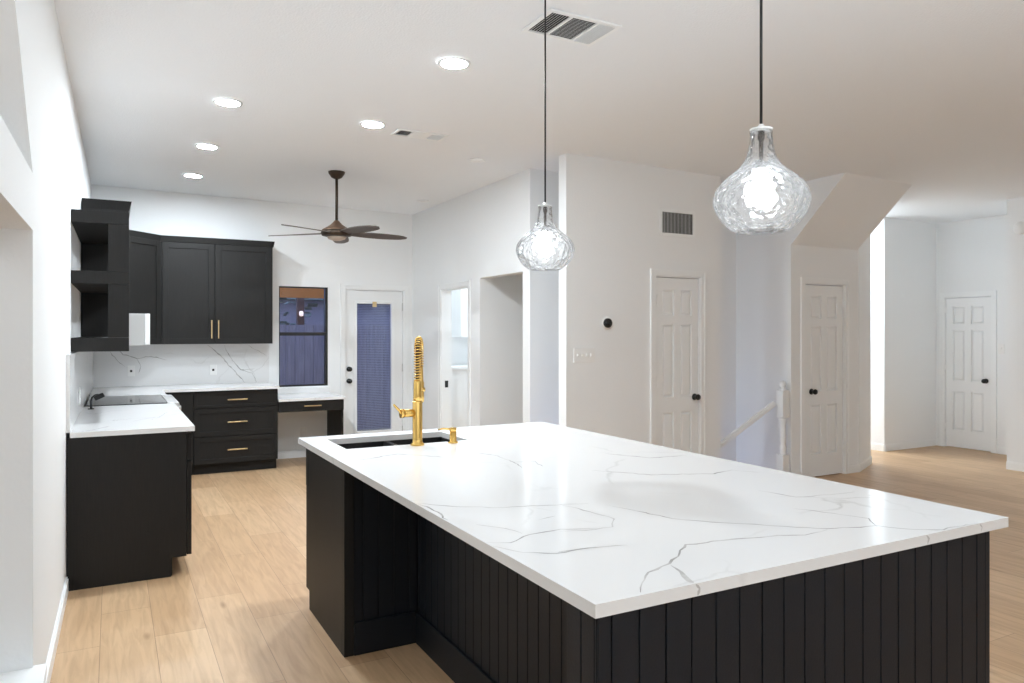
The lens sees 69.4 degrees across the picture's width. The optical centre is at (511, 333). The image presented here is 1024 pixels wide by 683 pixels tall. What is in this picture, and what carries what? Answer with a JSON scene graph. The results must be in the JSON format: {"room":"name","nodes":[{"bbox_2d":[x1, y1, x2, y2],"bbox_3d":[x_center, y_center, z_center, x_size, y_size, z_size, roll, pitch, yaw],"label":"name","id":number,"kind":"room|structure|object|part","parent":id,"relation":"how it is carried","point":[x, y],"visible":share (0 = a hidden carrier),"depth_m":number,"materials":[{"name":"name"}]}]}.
{"room":"kitchen","nodes":[
{"label":"kitchen","id":0,"kind":"room"},
{"bbox_2d":[0,0,90,672],"bbox_3d":[-1.714,-0.070,2.455,0.170,3.120,12.352,0,0,-28],"label":"wall","id":1,"kind":"structure","parent":0,"point":[44,173],"depth_m":2.68,"materials":[{"name":"white paint"}]},
{"bbox_2d":[0,664,46,682],"bbox_3d":[-1.254,1.228,1.624,0.241,0.035,2.350,0,0,-28],"label":"sill","id":2,"kind":"structure","parent":1,"relation":"attached to","point":[37,674],"depth_m":2.61,"materials":[{"name":"white wood"}]},
{"bbox_2d":[45,577,68,682],"bbox_3d":[-1.917,1.446,3.036,0.014,0.088,2.765,0,0,-28],"label":"baseboard","id":3,"kind":"structure","parent":1,"relation":"attached to","point":[57,628],"depth_m":3.52,"materials":[{"name":"white wood"}]},
{"bbox_2d":[66,352,92,432],"bbox_3d":[-3.506,0.350,6.049,0.019,0.450,4.033,0,0,-28],"label":"backsplash","id":4,"kind":"structure","parent":1,"relation":"attached to","point":[79,365],"depth_m":4.90,"materials":[{"name":"white stone"}]},
{"bbox_2d":[71,209,128,351],"bbox_3d":[-2.948,-0.335,5.312,0.325,0.901,1.310,0,0,-28],"label":"open shelf unit","id":5,"kind":"object","parent":1,"relation":"attached to","point":[102,281],"visible":1,"depth_m":4.80,"materials":[{"name":"black wood"}]},
{"bbox_3d":[-3.250,-0.334,5.884,0.311,0.900,0.017,0,0,-28],"label":"panel","id":6,"kind":"part","parent":5,"relation":"part of","materials":[{"name":"black wood"}]},
{"bbox_3d":[-2.944,-0.746,5.304,0.325,0.079,1.292,0,0,-28],"label":"shelf","id":7,"kind":"part","parent":5,"relation":"part of","materials":[{"name":"black wood"}]},
{"bbox_3d":[-2.944,-0.358,5.304,0.325,0.081,1.292,0,0,-28],"label":"shelf","id":8,"kind":"part","parent":5,"relation":"part of","materials":[{"name":"black wood"}]},
{"bbox_3d":[-2.944,0.072,5.304,0.325,0.088,1.292,0,0,-28],"label":"shelf","id":9,"kind":"part","parent":5,"relation":"part of","materials":[{"name":"black wood"}]},
{"bbox_2d":[82,198,131,215],"bbox_3d":[-3.617,-0.474,6.610,0.349,1.181,1.640,0,0,-28],"label":"upper cabinet","id":10,"kind":"object","parent":1,"relation":"attached to","point":[87,203],"visible":0.07,"depth_m":5.90,"materials":[{"name":"black wood"}]},
{"bbox_2d":[129,313,149,344],"bbox_3d":[-3.388,-0.032,6.346,0.467,0.260,0.868,0,0,-28],"label":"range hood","id":11,"kind":"object","parent":10,"relation":"attached to","point":[139,324],"visible":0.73,"depth_m":6.04,"materials":[{"name":"silver metal"}]},
{"bbox_2d":[129,230,160,343],"bbox_3d":[-4.011,-0.465,7.695,0.646,1.161,0.700,0,0,-28],"label":"upper cabinet","id":12,"kind":"object","parent":1,"relation":"attached to","point":[144,248],"visible":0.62,"depth_m":7.65,"materials":[{"name":"black wood"}]},
{"bbox_3d":[-3.821,-1.014,7.619,0.042,0.063,0.502,0,0,17],"label":"crown","id":13,"kind":"part","parent":12,"relation":"part of","materials":[{"name":"black wood"}]},
{"bbox_2d":[91,185,467,451],"bbox_3d":[-3.057,-0.070,8.693,8.300,3.120,0.140,0,0,-28],"label":"wall","id":14,"kind":"structure","parent":0,"point":[298,260],"depth_m":8.88,"materials":[{"name":"white paint"}]},
{"bbox_2d":[93,344,268,387],"bbox_3d":[-3.663,0.346,8.273,1.817,0.456,0.020,0,0,-28],"label":"backsplash","id":15,"kind":"structure","parent":14,"relation":"attached to","point":[155,364],"depth_m":8.25,"materials":[{"name":"white stone"}]},
{"bbox_2d":[127,366,134,375],"bbox_3d":[-4.126,0.408,8.006,0.072,0.115,0.009,0,0,-28],"label":"wall outlet","id":16,"kind":"object","parent":15,"relation":"attached to","point":[130,369],"visible":1,"depth_m":8.00,"materials":[{"name":"white plastic"}]},
{"bbox_2d":[210,365,216,374],"bbox_3d":[-3.396,0.415,8.401,0.072,0.115,0.009,0,0,-28],"label":"wall outlet","id":17,"kind":"object","parent":15,"relation":"attached to","point":[213,368],"visible":1,"depth_m":8.40,"materials":[{"name":"white plastic"}]},
{"bbox_2d":[160,235,274,343],"bbox_3d":[-3.306,-0.465,8.271,1.200,1.161,0.359,0,0,-28],"label":"upper cabinet","id":18,"kind":"object","parent":14,"relation":"attached to","point":[214,290],"visible":1,"depth_m":8.14,"materials":[{"name":"black wood"}]},
{"bbox_3d":[-3.503,-0.433,8.008,0.518,1.094,0.020,0,0,-28],"label":"door","id":19,"kind":"part","parent":18,"relation":"part of","materials":[{"name":"black wood"}]},
{"bbox_3d":[-3.309,-1.014,8.278,1.200,0.063,0.342,0,0,-28],"label":"crown","id":20,"kind":"part","parent":18,"relation":"part of","materials":[{"name":"black wood"}]},
{"bbox_3d":[-3.005,-0.433,8.278,0.600,1.094,0.020,0,0,-28],"label":"door","id":21,"kind":"part","parent":18,"relation":"part of","materials":[{"name":"black wood"}]},
{"bbox_2d":[278,450,305,458],"bbox_3d":[-2.079,1.446,9.135,1.800,0.088,0.014,0,0,-28],"label":"baseboard","id":22,"kind":"structure","parent":14,"relation":"attached to","point":[295,453],"depth_m":8.83,"materials":[{"name":"white wood"}]},
{"bbox_2d":[279,286,327,386],"bbox_3d":[-2.532,0.037,8.952,0.583,1.201,0.073,0,0,-28],"label":"window","id":23,"kind":"structure","parent":14,"relation":"in","point":[325,333],"depth_m":9.03,"materials":[{"name":"brown metal"}]},
{"bbox_3d":[-2.530,0.007,8.929,0.541,0.040,0.030,0,0,-28],"label":"meeting rail","id":24,"kind":"part","parent":23,"relation":"part of","materials":[{"name":"brown metal"}]},
{"bbox_2d":[301,427,306,436],"bbox_3d":[-2.511,1.190,8.903,0.072,0.115,0.008,0,0,-28],"label":"wall outlet","id":25,"kind":"object","parent":14,"relation":"attached to","point":[303,429],"visible":1,"depth_m":8.90,"materials":[{"name":"white plastic"}]},
{"bbox_2d":[340,284,408,434],"bbox_3d":[-1.751,0.440,9.372,0.883,2.100,0.179,0,0,-28],"label":"door","id":26,"kind":"structure","parent":14,"relation":"in","point":[397,297],"depth_m":9.38,"materials":[{"name":"white wood"}]},
{"bbox_2d":[357,305,389,430],"bbox_3d":[-1.760,0.435,9.379,0.444,1.582,0.012,0,0,-28],"label":"blind","id":27,"kind":"object","parent":26,"relation":"attached to","point":[378,428],"depth_m":9.38,"materials":[{"name":"blue"}]},
{"bbox_3d":[-1.741,0.426,9.344,0.526,1.678,0.012,0,0,-28],"label":"glass frame","id":28,"kind":"part","parent":26,"relation":"part of","materials":[{"name":"white"}]},
{"bbox_2d":[452,289,467,336],"bbox_3d":[-0.279,-0.405,9.916,1.050,0.910,0.347,0,0,-28],"label":"laundry cabinet","id":29,"kind":"object","parent":14,"relation":"attached to","point":[459,297],"visible":0.13,"depth_m":9.56,"materials":[{"name":"white"}]},
{"bbox_3d":[-0.434,-0.405,9.646,0.516,0.906,0.020,0,0,-28],"label":"door","id":30,"kind":"part","parent":29,"relation":"part of","materials":[{"name":"white"}]},
{"bbox_2d":[412,168,541,429],"bbox_3d":[-0.504,-0.038,8.252,0.130,3.056,3.065,0,0,-28],"label":"wall","id":31,"kind":"structure","parent":0,"point":[474,236],"depth_m":7.84,"materials":[{"name":"white paint"}]},
{"bbox_2d":[438,280,470,428],"bbox_3d":[-0.607,0.455,8.425,0.147,2.070,0.886,0,0,-28],"label":"door frame","id":32,"kind":"structure","parent":31,"relation":"in","point":[445,290],"depth_m":8.74,"materials":[{"name":"white wood"}]},
{"bbox_2d":[491,274,522,424],"bbox_3d":[0.648,-0.035,8.413,2.050,3.049,0.120,0,0,-28],"label":"wall","id":33,"kind":"structure","parent":0,"point":[507,291],"depth_m":7.97,"materials":[{"name":"white paint"}]},
{"bbox_2d":[50,445,1023,682],"bbox_3d":[2.238,1.550,4.583,13.700,0.120,12.330,0,0,-28],"label":"floor","id":34,"kind":"structure","parent":0,"point":[235,608],"depth_m":4.11,"materials":[{"name":"brown wood"}]},
{"bbox_2d":[67,431,191,590],"bbox_3d":[-2.671,1.048,5.184,0.697,0.884,1.710,0,0,-28],"label":"base cabinet","id":35,"kind":"object","parent":34,"relation":"on","point":[129,497],"visible":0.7,"depth_m":4.41,"materials":[{"name":"black wood"}]},
{"bbox_2d":[70,403,194,437],"bbox_3d":[-2.670,0.590,5.183,0.666,0.030,1.722,0,0,-28],"label":"countertop","id":36,"kind":"structure","parent":35,"relation":"on","point":[115,420],"depth_m":4.88,"materials":[{"name":"white stone"}]},
{"bbox_2d":[88,392,104,408],"bbox_3d":[-3.163,0.513,5.622,0.114,0.123,0.060,0,0,-28],"label":"faucet","id":37,"kind":"object","parent":36,"relation":"on","point":[100,395],"visible":1,"depth_m":5.60,"materials":[{"name":"black metal"}]},
{"bbox_3d":[-3.174,0.516,5.616,0.058,0.116,0.014,0,0,-28],"label":"stem","id":38,"kind":"part","parent":37,"relation":"part of","materials":[{"name":"black metal"}]},
{"bbox_3d":[-2.208,0.704,4.966,0.027,0.168,0.839,0,0,-28],"label":"drawer","id":39,"kind":"part","parent":35,"relation":"part of","materials":[{"name":"black wood"}]},
{"bbox_3d":[-2.208,1.083,4.966,0.027,0.579,0.839,0,0,-28],"label":"door","id":40,"kind":"part","parent":35,"relation":"part of","materials":[{"name":"black wood"}]},
{"bbox_2d":[86,394,180,409],"bbox_3d":[-3.259,1.029,6.375,0.696,0.922,0.921,0,0,-28],"label":"range cooker","id":41,"kind":"object","parent":34,"relation":"on","point":[162,398],"visible":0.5,"depth_m":6.27,"materials":[{"name":"silver metal"}]},
{"bbox_2d":[86,394,166,406],"bbox_3d":[-3.310,0.577,6.347,0.580,0.016,0.919,0,0,-28],"label":"cooktop","id":42,"kind":"object","parent":41,"relation":"in","point":[134,399],"depth_m":6.27,"materials":[{"name":"black glass"}]},
{"bbox_3d":[-3.014,0.629,6.507,0.090,0.122,0.915,0,0,-28],"label":"control panel","id":43,"kind":"part","parent":41,"relation":"part of","materials":[{"name":"silver metal"}]},
{"bbox_2d":[87,392,193,474],"bbox_3d":[-3.721,1.048,7.456,0.942,0.884,1.397,0,0,-28],"label":"base cabinet","id":44,"kind":"object","parent":34,"relation":"on","point":[185,399],"visible":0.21,"depth_m":7.68,"materials":[{"name":"black wood"}]},
{"bbox_2d":[90,382,278,396],"bbox_3d":[-3.329,0.590,7.655,1.791,0.030,1.383,0,0,-28],"label":"countertop","id":45,"kind":"structure","parent":44,"relation":"on","point":[132,390],"depth_m":7.76,"materials":[{"name":"white stone"}]},
{"bbox_2d":[193,389,277,474],"bbox_3d":[-3.095,1.048,8.192,0.851,0.884,0.699,0,0,-28],"label":"base cabinet","id":46,"kind":"object","parent":34,"relation":"on","point":[236,430],"visible":1,"depth_m":7.92,"materials":[{"name":"black wood"}]},
{"bbox_3d":[-2.949,1.236,7.921,0.847,0.280,0.020,0,0,-28],"label":"drawer","id":47,"kind":"part","parent":46,"relation":"part of","materials":[{"name":"black wood"}]},
{"bbox_3d":[-2.949,0.942,7.921,0.847,0.292,0.020,0,0,-28],"label":"drawer","id":48,"kind":"part","parent":46,"relation":"part of","materials":[{"name":"black wood"}]},
{"bbox_3d":[-2.949,0.704,7.921,0.847,0.168,0.020,0,0,-28],"label":"drawer","id":49,"kind":"part","parent":46,"relation":"part of","materials":[{"name":"black wood"}]},
{"bbox_2d":[278,399,343,435],"bbox_3d":[-2.392,1.120,8.556,0.725,0.740,0.702,0,0,-28],"label":"base cabinet","id":50,"kind":"object","parent":34,"relation":"on","point":[334,408],"visible":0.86,"depth_m":8.38,"materials":[{"name":"black wood"}]},
{"bbox_3d":[-2.245,0.812,8.284,0.724,0.116,0.019,0,0,-28],"label":"drawer","id":51,"kind":"part","parent":50,"relation":"part of","materials":[{"name":"black wood"}]},
{"bbox_2d":[278,387,345,401],"bbox_3d":[-2.392,0.703,8.569,0.739,0.095,0.708,0,0,-28],"label":"countertop","id":52,"kind":"structure","parent":50,"relation":"on","point":[313,393],"depth_m":8.71,"materials":[{"name":"white stone"}]},
{"bbox_3d":[-2.095,1.120,8.746,0.022,0.740,0.650,0,0,-28],"label":"panel","id":53,"kind":"part","parent":50,"relation":"part of","materials":[{"name":"black wood"}]},
{"bbox_2d":[452,365,467,426],"bbox_3d":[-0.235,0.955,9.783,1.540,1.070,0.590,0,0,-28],"label":"washing machine","id":54,"kind":"object","parent":34,"relation":"on","point":[459,372],"depth_m":9.26,"materials":[{"name":"white"}]},
{"bbox_2d":[306,448,989,682],"bbox_3d":[0.161,1.048,3.160,1.468,0.884,2.805,0,0,-28],"label":"kitchen island","id":55,"kind":"object","parent":34,"relation":"on","point":[381,575],"visible":0.53,"depth_m":2.22,"materials":[{"name":"black wood"}]},
{"bbox_3d":[-0.592,1.415,3.493,0.316,0.150,0.016,0,0,-28],"label":"recess baseboard","id":56,"kind":"part","parent":55,"relation":"part of","materials":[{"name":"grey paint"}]},
{"bbox_3d":[0.001,1.415,2.712,0.016,0.150,1.920,0,0,-28],"label":"baseboard","id":57,"kind":"part","parent":55,"relation":"part of","materials":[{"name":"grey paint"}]},
{"bbox_2d":[298,422,1008,618],"bbox_3d":[0.187,0.590,3.190,1.564,0.030,2.847,0,0,-28],"label":"island countertop","id":58,"kind":"structure","parent":55,"relation":"on","point":[607,525],"depth_m":2.37,"materials":[{"name":"white stone"}]},
{"bbox_2d":[337,437,448,448],"bbox_3d":[-0.620,0.706,3.997,0.689,0.200,0.408,0,0,-28],"label":"sink","id":59,"kind":"object","parent":58,"relation":"in","point":[432,439],"visible":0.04,"depth_m":4.15,"materials":[{"name":"black"}]},
{"bbox_3d":[-0.774,0.706,3.913,0.338,0.200,0.408,0,0,-28],"label":"bowl","id":60,"kind":"part","parent":59,"relation":"part of","materials":[{"name":"black"}]},
{"bbox_3d":[-0.468,0.706,4.079,0.343,0.200,0.408,0,0,-28],"label":"bowl","id":61,"kind":"part","parent":59,"relation":"part of","materials":[{"name":"black"}]},
{"bbox_2d":[393,336,424,445],"bbox_3d":[-0.499,0.295,3.835,0.118,0.560,0.276,0,0,21],"label":"kitchen faucet","id":62,"kind":"object","parent":58,"relation":"on","point":[415,412],"visible":1,"depth_m":3.78,"materials":[{"name":"gold metal"}]},
{"bbox_2d":[438,427,457,443],"bbox_3d":[-0.333,0.534,3.890,0.105,0.082,0.054,0,0,22],"label":"soap dispenser","id":63,"kind":"object","parent":58,"relation":"on","point":[453,438],"visible":1,"depth_m":3.87,"materials":[{"name":"gold metal"}]},
{"bbox_3d":[-0.339,0.504,3.889,0.098,0.022,0.037,0,0,16],"label":"spout","id":64,"kind":"part","parent":63,"relation":"part of","materials":[{"name":"gold metal"}]},
{"bbox_2d":[776,381,788,471],"bbox_3d":[2.732,0.983,7.462,0.092,1.012,0.092,0,0,-28],"label":"newel post","id":65,"kind":"object","parent":34,"relation":"on","point":[782,395],"visible":0.94,"depth_m":7.43,"materials":[{"name":"white wood"}]},
{"bbox_2d":[720,401,775,448],"bbox_3d":[1.861,1.230,7.250,1.646,1.092,0.060,0,0,-15],"label":"handrail","id":66,"kind":"object","parent":65,"relation":"attached to","point":[772,404],"visible":0.44,"depth_m":7.36,"materials":[{"name":"white wood"}]},
{"bbox_2d":[54,0,1023,223],"bbox_3d":[2.055,-1.602,4.922,13.700,0.321,13.100,0,0,-28],"label":"ceiling","id":67,"kind":"structure","parent":0,"point":[928,95],"depth_m":4.76,"materials":[{"name":"white paint"}]},
{"bbox_2d":[183,173,202,177],"bbox_3d":[-3.169,-1.565,7.342,0.190,0.008,0.190,0,0,-28],"label":"recessed light","id":68,"kind":"object","parent":67,"relation":"in","point":[190,175],"visible":1,"depth_m":7.32,"materials":[{"name":"white"}]},
{"bbox_2d":[195,143,218,149],"bbox_3d":[-2.558,-1.565,6.199,0.190,0.008,0.190,0,0,-28],"label":"recessed light","id":69,"kind":"object","parent":67,"relation":"in","point":[201,145],"visible":1,"depth_m":6.19,"materials":[{"name":"white"}]},
{"bbox_2d":[213,98,242,106],"bbox_3d":[-1.929,-1.565,5.017,0.190,0.008,0.190,0,0,-28],"label":"recessed light","id":70,"kind":"object","parent":67,"relation":"in","point":[227,102],"visible":1,"depth_m":5.01,"materials":[{"name":"white"}]},
{"bbox_2d":[268,170,406,243],"bbox_3d":[-1.637,-1.223,7.132,1.292,0.662,1.340,0,0,-28],"label":"ceiling fan","id":71,"kind":"object","parent":67,"relation":"hanging from","point":[337,232],"visible":1,"depth_m":7.07,"materials":[{"name":"brown wood"}]},
{"bbox_3d":[-2.082,-0.960,7.184,0.600,0.037,0.154,0,0,10],"label":"blade","id":72,"kind":"part","parent":71,"relation":"part of","materials":[{"name":"brown wood"}]},
{"bbox_3d":[-1.876,-0.960,6.761,0.154,0.037,0.600,0,0,28],"label":"blade","id":73,"kind":"part","parent":71,"relation":"part of","materials":[{"name":"brown wood"}]},
{"bbox_3d":[-1.688,-0.959,7.114,0.300,0.057,0.300,0,0,-28],"label":"motor","id":74,"kind":"part","parent":71,"relation":"part of","materials":[{"name":"brown metal"}]},
{"bbox_3d":[-1.744,-0.960,7.510,0.154,0.037,0.600,0,0,-8],"label":"blade","id":75,"kind":"part","parent":71,"relation":"part of","materials":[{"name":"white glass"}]},
{"bbox_3d":[-1.410,-0.960,6.826,0.154,0.037,0.600,0,0,-44],"label":"blade","id":76,"kind":"part","parent":71,"relation":"part of","materials":[{"name":"brown wood"}]},
{"bbox_3d":[-1.328,-0.960,7.287,0.602,0.038,0.156,0,0,-28],"label":"blade","id":77,"kind":"part","parent":71,"relation":"part of","materials":[{"name":"brown wood"}]},
{"bbox_2d":[360,121,385,127],"bbox_3d":[-1.035,-1.553,5.500,0.190,0.008,0.190,0,0,-28],"label":"recessed light","id":78,"kind":"object","parent":67,"relation":"in","point":[369,124],"visible":1,"depth_m":5.49,"materials":[{"name":"white"}]},
{"bbox_2d":[391,128,448,141],"bbox_3d":[-0.720,-1.546,5.762,0.410,0.013,0.190,0,0,-28],"label":"ceiling vent","id":79,"kind":"object","parent":67,"relation":"in","point":[401,132],"visible":1,"depth_m":5.76,"materials":[{"name":"white metal"}]},
{"bbox_2d":[438,57,470,69],"bbox_3d":[-0.333,-1.552,4.254,0.190,0.008,0.190,0,0,-28],"label":"recessed light","id":80,"kind":"object","parent":67,"relation":"in","point":[454,63],"visible":1,"depth_m":4.25,"materials":[{"name":"white"}]},
{"bbox_2d":[469,158,484,162],"bbox_3d":[-0.312,-1.536,6.578,0.140,0.012,0.140,0,0,-28],"label":"ceiling disc","id":81,"kind":"object","parent":67,"relation":"attached to","point":[474,160],"visible":1,"depth_m":6.54,"materials":[{"name":"white plastic"}]},
{"bbox_2d":[516,0,574,270],"bbox_3d":[0.150,-0.922,3.340,0.265,1.268,0.265,0,0,-37],"label":"pendant light","id":82,"kind":"object","parent":67,"relation":"hanging from","point":[545,245],"visible":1,"depth_m":3.32,"materials":[{"name":"clear glass"}]},
{"bbox_2d":[541,207,548,235],"bbox_3d":[0.150,-0.504,3.340,0.035,0.135,0.035,0,0,-28],"label":"socket","id":83,"kind":"object","parent":82,"relation":"attached to","point":[544,208],"depth_m":3.33,"materials":[{"name":"silver metal"}]},
{"bbox_3d":[0.150,-1.064,3.340,0.007,0.949,0.007,0,0,39],"label":"cord","id":84,"kind":"part","parent":82,"relation":"part of","materials":[{"name":"black metal"}]},
{"bbox_3d":[0.150,-0.401,3.340,0.063,0.082,0.063,0,0,-28],"label":"bulb","id":85,"kind":"part","parent":82,"relation":"part of","materials":[{"name":"white glass"}]},
{"bbox_3d":[0.150,-0.430,3.340,0.266,0.284,0.266,0,0,-28],"label":"lamp shade","id":86,"kind":"part","parent":82,"relation":"part of","materials":[{"name":"clear glass"}]},
{"bbox_2d":[521,8,621,46],"bbox_3d":[0.301,-1.546,3.751,0.420,0.013,0.290,0,0,-28],"label":"ceiling vent","id":87,"kind":"object","parent":67,"relation":"in","point":[560,25],"visible":1,"depth_m":3.74,"materials":[{"name":"white metal"}]},
{"bbox_2d":[713,0,811,234],"bbox_3d":[0.706,-0.923,2.095,0.265,1.269,0.265,0,0,-31],"label":"pendant light","id":88,"kind":"object","parent":67,"relation":"hanging from","point":[761,193],"visible":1,"depth_m":2.07,"materials":[{"name":"clear glass"}]},
{"bbox_3d":[0.706,-0.402,2.095,0.063,0.082,0.063,0,0,-28],"label":"bulb","id":89,"kind":"part","parent":88,"relation":"part of","materials":[{"name":"white glass"}]},
{"bbox_2d":[755,130,767,178],"bbox_3d":[0.706,-0.505,2.095,0.035,0.135,0.035,0,0,-28],"label":"socket","id":90,"kind":"object","parent":88,"relation":"attached to","point":[761,133],"depth_m":2.09,"materials":[{"name":"silver metal"}]},
{"bbox_3d":[0.706,-1.065,2.095,0.007,0.949,0.007,0,0,39],"label":"cord","id":91,"kind":"part","parent":88,"relation":"part of","materials":[{"name":"black metal"}]},
{"bbox_3d":[0.706,-0.431,2.095,0.266,0.284,0.266,0,0,-28],"label":"lamp shade","id":92,"kind":"part","parent":88,"relation":"part of","materials":[{"name":"clear glass"}]},
{"bbox_2d":[542,170,735,460],"bbox_3d":[1.387,0.765,7.605,2.580,4.649,0.125,0,0,-28],"label":"wall","id":93,"kind":"structure","parent":0,"point":[550,279],"depth_m":7.02,"materials":[{"name":"white paint"}]},
{"bbox_2d":[559,153,719,457],"bbox_3d":[1.210,-0.035,6.772,1.765,3.049,0.120,0,0,-28],"label":"wall","id":94,"kind":"structure","parent":0,"point":[609,210],"depth_m":6.58,"materials":[{"name":"white paint"}]},
{"bbox_2d":[574,348,594,362],"bbox_3d":[0.622,0.190,6.376,0.207,0.122,0.016,0,0,-28],"label":"switch plate","id":95,"kind":"object","parent":94,"relation":"attached to","point":[581,355],"visible":1,"depth_m":6.37,"materials":[{"name":"white plastic"}]},
{"bbox_2d":[602,317,611,329],"bbox_3d":[0.843,-0.091,6.489,0.116,0.116,0.029,0,0,-28],"label":"thermostat","id":96,"kind":"object","parent":94,"relation":"attached to","point":[606,321],"visible":1,"depth_m":6.48,"materials":[{"name":"black plastic"}]},
{"bbox_2d":[660,208,694,237],"bbox_3d":[1.544,-1.024,6.879,0.428,0.253,0.010,0,0,-28],"label":"air vent","id":97,"kind":"object","parent":94,"relation":"in","point":[673,222],"visible":1,"depth_m":6.88,"materials":[{"name":"white metal"}]},
{"bbox_2d":[650,268,705,454],"bbox_3d":[1.534,0.450,6.915,0.661,2.080,0.174,0,0,-28],"label":"door","id":98,"kind":"structure","parent":94,"relation":"in","point":[677,297],"depth_m":6.90,"materials":[{"name":"white wood"}]},
{"bbox_3d":[1.742,0.600,6.966,0.062,0.062,0.066,0,0,-28],"label":"knob","id":99,"kind":"part","parent":98,"relation":"part of","materials":[{"name":"black metal"}]},
{"bbox_2d":[736,185,870,472],"bbox_3d":[2.749,0.778,9.286,1.615,4.624,3.285,0,0,-28],"label":"wall","id":100,"kind":"structure","parent":0,"point":[769,269],"depth_m":7.81,"materials":[{"name":"white paint"}]},
{"bbox_2d":[800,277,849,476],"bbox_3d":[3.245,0.458,7.728,0.735,2.064,0.174,0,0,-28],"label":"door","id":101,"kind":"structure","parent":100,"relation":"in","point":[824,302],"depth_m":7.71,"materials":[{"name":"white wood"}]},
{"bbox_3d":[3.100,0.600,7.587,0.062,0.062,0.066,0,0,-28],"label":"knob","id":102,"kind":"part","parent":101,"relation":"part of","materials":[{"name":"black metal"}]},
{"bbox_2d":[791,456,871,474],"bbox_3d":[3.523,1.446,7.890,1.644,0.088,0.188,0,0,-38],"label":"baseboard","id":103,"kind":"structure","parent":100,"relation":"attached to","point":[854,468],"depth_m":7.96,"materials":[{"name":"white wood"}]},
{"bbox_2d":[791,173,911,249],"bbox_3d":[3.423,-1.211,7.416,1.020,0.633,0.655,0,0,-28],"label":"wall","id":104,"kind":"structure","parent":0,"point":[844,210],"depth_m":7.37,"materials":[{"name":"white paint"}]},
{"bbox_2d":[871,217,935,443],"bbox_3d":[4.126,-0.009,10.528,3.332,2.999,1.151,0,0,38],"label":"wall","id":105,"kind":"structure","parent":0,"point":[903,252],"depth_m":9.52,"materials":[{"name":"white paint"}]},
{"bbox_2d":[871,439,1023,471],"bbox_3d":[6.705,1.446,6.756,1.094,0.088,11.500,0,0,-28],"label":"baseboard","id":106,"kind":"structure","parent":105,"relation":"attached to","point":[930,442],"depth_m":9.41,"materials":[{"name":"white wood"}]},
{"bbox_2d":[936,197,1023,462],"bbox_3d":[7.440,-0.003,5.602,1.140,2.986,9.170,0,0,-28],"label":"wall","id":107,"kind":"structure","parent":0,"point":[979,254],"depth_m":9.13,"materials":[{"name":"white paint"}]},
{"bbox_2d":[939,290,996,452],"bbox_3d":[5.875,0.478,9.505,0.174,2.024,0.716,0,0,-28],"label":"door","id":108,"kind":"structure","parent":107,"relation":"in","point":[967,324],"depth_m":9.50,"materials":[{"name":"white wood"}]},
{"bbox_3d":[5.935,0.600,9.281,0.066,0.062,0.062,0,0,-28],"label":"knob","id":109,"kind":"part","parent":108,"relation":"part of","materials":[{"name":"black metal"}]},
{"bbox_2d":[1013,221,1023,233],"bbox_3d":[5.489,-1.140,7.986,0.022,0.140,0.140,0,0,-28],"label":"door chime","id":110,"kind":"object","parent":107,"relation":"attached to","point":[1018,228],"visible":1,"depth_m":7.98,"materials":[{"name":"white plastic"}]},
{"label":"outside","id":111,"kind":"structure","parent":0,"visible":0},
{"bbox_3d":[-4.319,1.640,14.281,18.000,0.100,10.770,0,0,-28],"label":"ground","id":112,"kind":"structure","parent":111,"visible":0},
{"bbox_2d":[280,298,317,383],"bbox_3d":[-4.309,0.387,12.558,1.935,2.406,1.169,0,0,-28],"label":"leafy shrub","id":113,"kind":"object","parent":112,"relation":"on","point":[308,314],"visible":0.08,"depth_m":12.65,"materials":[{"name":"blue plant"}]},
{"bbox_2d":[280,288,323,324],"bbox_3d":[-3.301,0.390,11.876,4.500,2.400,0.170,0,0,-28],"label":"patio cover","id":114,"kind":"object","parent":112,"relation":"on","point":[299,294],"visible":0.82,"depth_m":11.82,"materials":[{"name":"brown wood"}]},
{"bbox_3d":[-3.401,0.510,11.861,0.110,2.160,0.100,0,0,-28],"label":"post","id":115,"kind":"part","parent":114,"relation":"part of","materials":[{"name":"wood"}]},
{"bbox_2d":[280,324,389,430],"bbox_3d":[-3.450,0.724,11.243,7.835,1.732,0.060,0,0,-28],"label":"wooden fence","id":116,"kind":"object","parent":112,"relation":"on","point":[304,354],"visible":0.09,"depth_m":11.76,"materials":[{"name":"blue wood"}]},
{"bbox_2d":[280,298,389,384],"bbox_3d":[-2.550,-0.060,17.211,6.500,3.300,1.300,0,0,-28],"label":"house","id":117,"kind":"structure","parent":112,"relation":"on","point":[317,317],"depth_m":15.95,"materials":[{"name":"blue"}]}
]}

